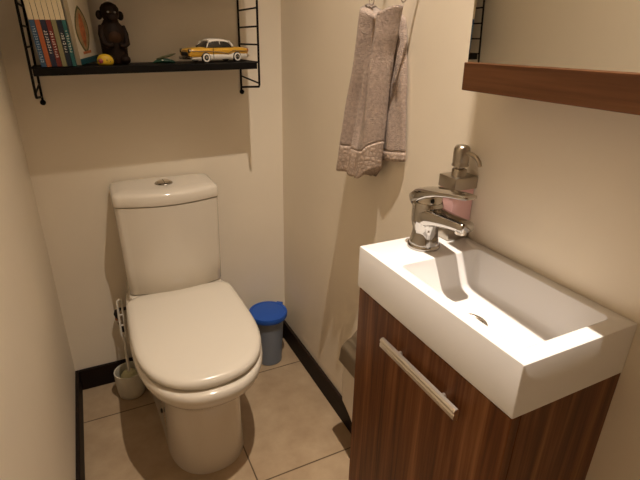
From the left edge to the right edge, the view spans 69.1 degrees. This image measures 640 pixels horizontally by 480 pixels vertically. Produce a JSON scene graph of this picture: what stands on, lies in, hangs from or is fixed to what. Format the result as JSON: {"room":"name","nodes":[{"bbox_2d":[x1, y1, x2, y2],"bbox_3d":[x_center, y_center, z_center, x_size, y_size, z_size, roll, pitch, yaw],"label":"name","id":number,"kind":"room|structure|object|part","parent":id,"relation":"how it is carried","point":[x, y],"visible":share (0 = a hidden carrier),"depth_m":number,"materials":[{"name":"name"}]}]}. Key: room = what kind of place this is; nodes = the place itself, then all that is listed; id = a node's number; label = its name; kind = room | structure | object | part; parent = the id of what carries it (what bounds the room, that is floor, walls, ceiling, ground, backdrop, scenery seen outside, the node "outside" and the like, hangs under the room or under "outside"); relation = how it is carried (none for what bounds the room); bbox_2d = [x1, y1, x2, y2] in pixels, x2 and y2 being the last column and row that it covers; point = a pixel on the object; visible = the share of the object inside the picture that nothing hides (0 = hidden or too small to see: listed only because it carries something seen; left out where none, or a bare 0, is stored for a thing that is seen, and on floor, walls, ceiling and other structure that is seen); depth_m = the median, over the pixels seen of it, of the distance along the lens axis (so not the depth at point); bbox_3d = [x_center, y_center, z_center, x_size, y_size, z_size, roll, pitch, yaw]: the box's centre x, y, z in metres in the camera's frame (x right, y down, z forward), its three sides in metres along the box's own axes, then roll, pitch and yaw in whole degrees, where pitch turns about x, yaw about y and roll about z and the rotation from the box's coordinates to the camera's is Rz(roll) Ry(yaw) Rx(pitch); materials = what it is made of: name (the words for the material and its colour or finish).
{"room":"bathroom","nodes":[
{"label":"bathroom","id":0,"kind":"room"},
{"bbox_2d":[0,49,75,479],"bbox_3d":[-0.450,-0.246,0.300,0.100,2.740,2.350,-10,25,-24],"label":"wall","id":1,"kind":"structure","parent":0,"point":[38,433],"depth_m":1.10,"materials":[{"name":"paint"}]},
{"bbox_2d":[75,370,84,479],"bbox_3d":[-0.424,0.965,0.840,0.012,0.090,2.350,-10,25,-24],"label":"baseboard","id":2,"kind":"structure","parent":1,"relation":"attached to","point":[79,420],"depth_m":1.55,"materials":[{"name":"brown wood"}]},
{"bbox_2d":[0,0,284,370],"bbox_3d":[-0.551,-0.760,1.508,1.068,2.740,0.100,-10,25,-24],"label":"wall","id":3,"kind":"structure","parent":0,"point":[93,132],"depth_m":1.62,"materials":[{"name":"paint"}]},
{"bbox_2d":[114,307,125,331],"bbox_3d":[-0.748,0.291,1.758,0.055,0.112,0.069,-10,25,-24],"label":"supply valve","id":4,"kind":"object","parent":3,"relation":"attached to","point":[120,310],"visible":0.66,"depth_m":1.73,"materials":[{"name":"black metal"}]},
{"bbox_2d":[14,0,259,104],"bbox_3d":[-0.520,-0.672,1.377,0.648,0.527,0.206,-10,25,-24],"label":"ladder shelf","id":5,"kind":"object","parent":3,"relation":"attached to","point":[136,67],"visible":0.98,"depth_m":1.36,"materials":[{"name":"black metal"}]},
{"bbox_2d":[23,0,46,66],"bbox_3d":[-0.781,-0.589,1.272,0.027,0.210,0.150,-10,25,-24],"label":"book","id":6,"kind":"object","parent":5,"relation":"on","point":[26,2],"visible":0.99,"depth_m":1.22,"materials":[{"name":"blue paper"}]},
{"bbox_2d":[29,0,51,66],"bbox_3d":[-0.770,-0.591,1.278,0.026,0.210,0.150,-10,25,-24],"label":"book","id":7,"kind":"object","parent":5,"relation":"on","point":[32,2],"visible":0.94,"depth_m":1.23,"materials":[{"name":"brown paper"}]},
{"bbox_2d":[34,0,56,66],"bbox_3d":[-0.759,-0.593,1.282,0.027,0.210,0.150,-10,25,-24],"label":"book","id":8,"kind":"object","parent":5,"relation":"on","point":[37,2],"visible":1,"depth_m":1.23,"materials":[{"name":"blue paper"}]},
{"bbox_2d":[40,0,62,66],"bbox_3d":[-0.747,-0.595,1.287,0.026,0.210,0.150,-10,25,-24],"label":"book","id":9,"kind":"object","parent":5,"relation":"on","point":[43,2],"visible":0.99,"depth_m":1.24,"materials":[{"name":"red paper"}]},
{"bbox_2d":[46,0,67,66],"bbox_3d":[-0.736,-0.598,1.293,0.026,0.210,0.150,-10,25,-24],"label":"book","id":10,"kind":"object","parent":5,"relation":"on","point":[48,2],"visible":0.96,"depth_m":1.24,"materials":[{"name":"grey paper"}]},
{"bbox_2d":[51,0,72,65],"bbox_3d":[-0.725,-0.600,1.297,0.026,0.210,0.150,-10,25,-24],"label":"book","id":11,"kind":"object","parent":5,"relation":"on","point":[54,2],"visible":1,"depth_m":1.25,"materials":[{"name":"blue paper"}]},
{"bbox_2d":[56,0,76,65],"bbox_3d":[-0.714,-0.602,1.302,0.024,0.210,0.150,-10,25,-24],"label":"book","id":12,"kind":"object","parent":5,"relation":"on","point":[59,3],"visible":1,"depth_m":1.25,"materials":[{"name":"teal paper"}]},
{"bbox_2d":[62,0,98,64],"bbox_3d":[-0.675,-0.611,1.309,0.015,0.218,0.123,3,23,3],"label":"picture book","id":13,"kind":"object","parent":5,"relation":"on","point":[77,13],"visible":0.97,"depth_m":1.31,"materials":[{"name":"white paper"}]},
{"bbox_2d":[97,54,113,64],"bbox_3d":[-0.617,-0.518,1.335,0.045,0.030,0.031,-10,25,-24],"label":"toy","id":14,"kind":"object","parent":5,"relation":"on","point":[102,59],"visible":1,"depth_m":1.33,"materials":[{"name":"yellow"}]},
{"bbox_2d":[95,2,130,63],"bbox_3d":[-0.605,-0.603,1.360,0.083,0.167,0.080,-14,27,-31],"label":"figurine","id":15,"kind":"object","parent":5,"relation":"on","point":[113,36],"visible":0.92,"depth_m":1.34,"materials":[{"name":"brown wood"}]},
{"bbox_3d":[-0.619,-0.585,1.338,0.052,0.064,0.029,16,27,31],"label":"arm","id":16,"kind":"part","parent":15,"relation":"part of","materials":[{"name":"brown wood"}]},
{"bbox_3d":[-0.575,-0.596,1.365,0.029,0.064,0.052,-4,23,-12],"label":"arm","id":17,"kind":"part","parent":15,"relation":"part of","materials":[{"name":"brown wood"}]},
{"bbox_2d":[153,53,175,62],"bbox_3d":[-0.477,-0.556,1.423,0.070,0.029,0.026,-10,25,-24],"label":"toy","id":18,"kind":"object","parent":5,"relation":"on","point":[163,59],"visible":1,"depth_m":1.42,"materials":[{"name":"green plastic"}]},
{"bbox_2d":[179,38,248,62],"bbox_3d":[-0.337,-0.607,1.487,0.230,0.070,0.082,-21,31,-39],"label":"toy car","id":19,"kind":"object","parent":5,"relation":"on","point":[206,50],"visible":1,"depth_m":1.46,"materials":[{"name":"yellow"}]},
{"bbox_3d":[-0.336,-0.595,1.494,0.209,0.024,0.073,-21,31,-39],"label":"panel","id":20,"kind":"part","parent":19,"relation":"part of","materials":[{"name":"white paint"}]},
{"bbox_2d":[79,333,283,389],"bbox_3d":[-0.550,0.479,1.979,0.844,0.090,0.012,-10,25,-24],"label":"baseboard","id":21,"kind":"structure","parent":3,"relation":"attached to","point":[103,374],"depth_m":1.83,"materials":[{"name":"brown wood"}]},
{"bbox_2d":[83,338,350,479],"bbox_3d":[-0.041,0.986,1.052,1.068,0.100,2.550,-10,25,-24],"label":"floor","id":22,"kind":"structure","parent":0,"point":[291,431],"depth_m":1.62,"materials":[{"name":"beige tile"}]},
{"bbox_2d":[114,361,144,399],"bbox_3d":[-0.730,0.544,1.793,0.106,0.110,0.106,-10,25,-24],"label":"pot","id":23,"kind":"object","parent":22,"relation":"on","point":[133,387],"visible":0.77,"depth_m":1.76,"materials":[{"name":"beige plastic"}]},
{"bbox_2d":[116,299,137,377],"bbox_3d":[-0.731,0.407,1.742,0.068,0.382,0.083,-10,25,-24],"label":"toilet brush","id":24,"kind":"object","parent":23,"relation":"in","point":[129,372],"visible":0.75,"depth_m":1.74,"materials":[{"name":"beige plastic"}]},
{"bbox_3d":[-0.733,0.361,1.739,0.023,0.295,0.056,-5,24,-15],"label":"handle","id":25,"kind":"part","parent":24,"relation":"part of","materials":[{"name":"beige plastic"}]},
{"bbox_2d":[109,174,262,473],"bbox_3d":[-0.422,0.276,1.519,0.380,0.828,0.714,-10,25,-24],"label":"toilet","id":26,"kind":"object","parent":22,"relation":"on","point":[196,346],"visible":1,"depth_m":1.49,"materials":[{"name":"beige ceramic"}]},
{"bbox_3d":[-0.532,-0.200,1.581,0.045,0.003,0.045,-10,25,-24],"label":"button plate","id":27,"kind":"part","parent":26,"relation":"part of","materials":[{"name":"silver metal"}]},
{"bbox_3d":[-0.527,-0.167,1.583,0.341,0.047,0.198,-10,25,-24],"label":"tank lid","id":28,"kind":"part","parent":26,"relation":"part of","materials":[{"name":"beige ceramic"}]},
{"bbox_3d":[-0.532,0.003,1.657,0.334,0.323,0.195,-10,25,-24],"label":"tank","id":29,"kind":"part","parent":26,"relation":"part of","materials":[{"name":"beige ceramic"}]},
{"bbox_3d":[-0.389,0.276,1.448,0.372,0.032,0.537,-10,25,-24],"label":"seat lid","id":30,"kind":"part","parent":26,"relation":"part of","materials":[{"name":"beige plastic"}]},
{"bbox_3d":[-0.419,0.471,1.588,0.380,0.416,0.686,-10,25,-24],"label":"bowl","id":31,"kind":"part","parent":26,"relation":"part of","materials":[{"name":"beige ceramic"}]},
{"bbox_3d":[-0.393,0.295,1.456,0.352,0.014,0.524,-10,25,-24],"label":"seat","id":32,"kind":"part","parent":26,"relation":"part of","materials":[{"name":"beige plastic"}]},
{"bbox_2d":[249,301,286,364],"bbox_3d":[-0.218,0.402,1.982,0.160,0.243,0.166,6,23,11],"label":"waste bin","id":33,"kind":"object","parent":22,"relation":"on","point":[269,316],"visible":0.92,"depth_m":1.93,"materials":[{"name":"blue plastic"}]},
{"bbox_3d":[-0.216,0.302,1.939,0.160,0.027,0.166,6,23,11],"label":"bin lid","id":34,"kind":"part","parent":33,"relation":"part of","materials":[{"name":"blue plastic"}]},
{"bbox_2d":[281,0,639,479],"bbox_3d":[0.420,-0.397,0.696,0.100,2.740,2.350,-10,25,-24],"label":"wall","id":35,"kind":"structure","parent":0,"point":[557,192],"depth_m":0.95,"materials":[{"name":"paint"}]},
{"bbox_2d":[283,320,351,432],"bbox_3d":[0.346,0.831,1.190,0.012,0.090,2.350,-10,25,-24],"label":"baseboard","id":36,"kind":"structure","parent":35,"relation":"attached to","point":[317,374],"depth_m":1.84,"materials":[{"name":"brown wood"}]},
{"bbox_2d":[339,330,356,377],"bbox_3d":[0.129,0.341,1.383,0.091,0.104,0.137,-10,25,-24],"label":"toilet paper holder","id":37,"kind":"object","parent":35,"relation":"attached to","point":[347,357],"visible":0.25,"depth_m":1.40,"materials":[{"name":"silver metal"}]},
{"bbox_2d":[342,365,353,421],"bbox_3d":[0.127,0.459,1.432,0.078,0.264,0.104,-10,25,-24],"label":"toilet roll","id":38,"kind":"object","parent":37,"relation":"on","point":[347,378],"visible":0.37,"depth_m":1.43,"materials":[{"name":"beige paper"}]},
{"bbox_2d":[349,288,620,479],"bbox_3d":[0.258,0.400,0.931,0.248,0.544,0.398,-10,25,-24],"label":"vanity cabinet","id":39,"kind":"object","parent":35,"relation":"attached to","point":[415,417],"visible":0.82,"depth_m":0.77,"materials":[{"name":"brown wood"}]},
{"bbox_3d":[0.165,0.228,0.790,0.018,0.022,0.205,-10,25,-24],"label":"handle","id":40,"kind":"part","parent":39,"relation":"part of","materials":[{"name":"silver metal"}]},
{"bbox_3d":[0.170,0.416,0.892,0.017,0.542,0.398,-10,25,-24],"label":"door","id":41,"kind":"part","parent":39,"relation":"part of","materials":[{"name":"brown wood"}]},
{"bbox_2d":[358,236,637,418],"bbox_3d":[0.270,0.107,0.813,0.230,0.088,0.406,-10,25,-24],"label":"sink","id":42,"kind":"object","parent":39,"relation":"in","point":[527,341],"visible":0.96,"depth_m":0.75,"materials":[{"name":"white ceramic"}]},
{"bbox_2d":[407,186,476,251],"bbox_3d":[0.223,-0.037,0.865,0.065,0.133,0.148,-10,25,-24],"label":"faucet","id":43,"kind":"object","parent":42,"relation":"on","point":[429,214],"visible":1,"depth_m":0.86,"materials":[{"name":"silver metal"}]},
{"bbox_3d":[0.223,-0.072,0.852,0.060,0.056,0.145,-10,25,-24],"label":"lever","id":44,"kind":"part","parent":43,"relation":"part of","materials":[{"name":"silver metal"}]},
{"bbox_3d":[0.226,-0.032,0.860,0.055,0.044,0.134,-10,25,-24],"label":"spout","id":45,"kind":"part","parent":43,"relation":"part of","materials":[{"name":"silver metal"}]},
{"bbox_2d":[438,144,481,240],"bbox_3d":[0.281,-0.092,0.923,0.057,0.192,0.081,-10,25,-24],"label":"soap dispenser","id":46,"kind":"object","parent":42,"relation":"on","point":[458,179],"visible":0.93,"depth_m":0.91,"materials":[{"name":"silver metal"}]},
{"bbox_2d":[440,186,473,219],"bbox_3d":[0.274,-0.072,0.947,0.051,0.076,0.043,-10,25,-24],"label":"bottle","id":47,"kind":"object","parent":46,"relation":"on","point":[461,208],"depth_m":0.93,"materials":[{"name":"pink plastic"}]},
{"bbox_2d":[462,0,639,114],"bbox_3d":[0.366,-0.486,0.494,0.135,0.660,0.430,-10,25,-24],"label":"mirror","id":48,"kind":"object","parent":35,"relation":"attached to","point":[579,53],"visible":1,"depth_m":0.61,"materials":[{"name":"brown wood"}]},
{"bbox_3d":[0.332,-0.198,0.602,0.018,0.044,0.430,-10,25,-21],"label":"rail","id":49,"kind":"part","parent":48,"relation":"part of","materials":[{"name":"brown wood"}]},
{"bbox_2d":[468,0,639,72],"bbox_3d":[0.330,-0.497,0.470,0.012,0.611,0.425,-10,25,-21],"label":"mirror glass","id":50,"kind":"object","parent":48,"relation":"on","point":[508,36],"depth_m":0.61,"materials":[{"name":"silver"}]},
{"bbox_3d":[0.162,-0.563,0.999,0.065,0.081,0.200,-10,25,-24],"label":"towel hook","id":51,"kind":"object","parent":35,"relation":"attached to","visible":0},
{"bbox_2d":[336,0,406,177],"bbox_3d":[0.128,-0.354,1.126,0.083,0.424,0.228,-15,28,-34],"label":"hand towel","id":52,"kind":"object","parent":51,"relation":"hanging from","point":[373,131],"visible":1,"depth_m":1.10,"materials":[{"name":"fabric"}]}
]}

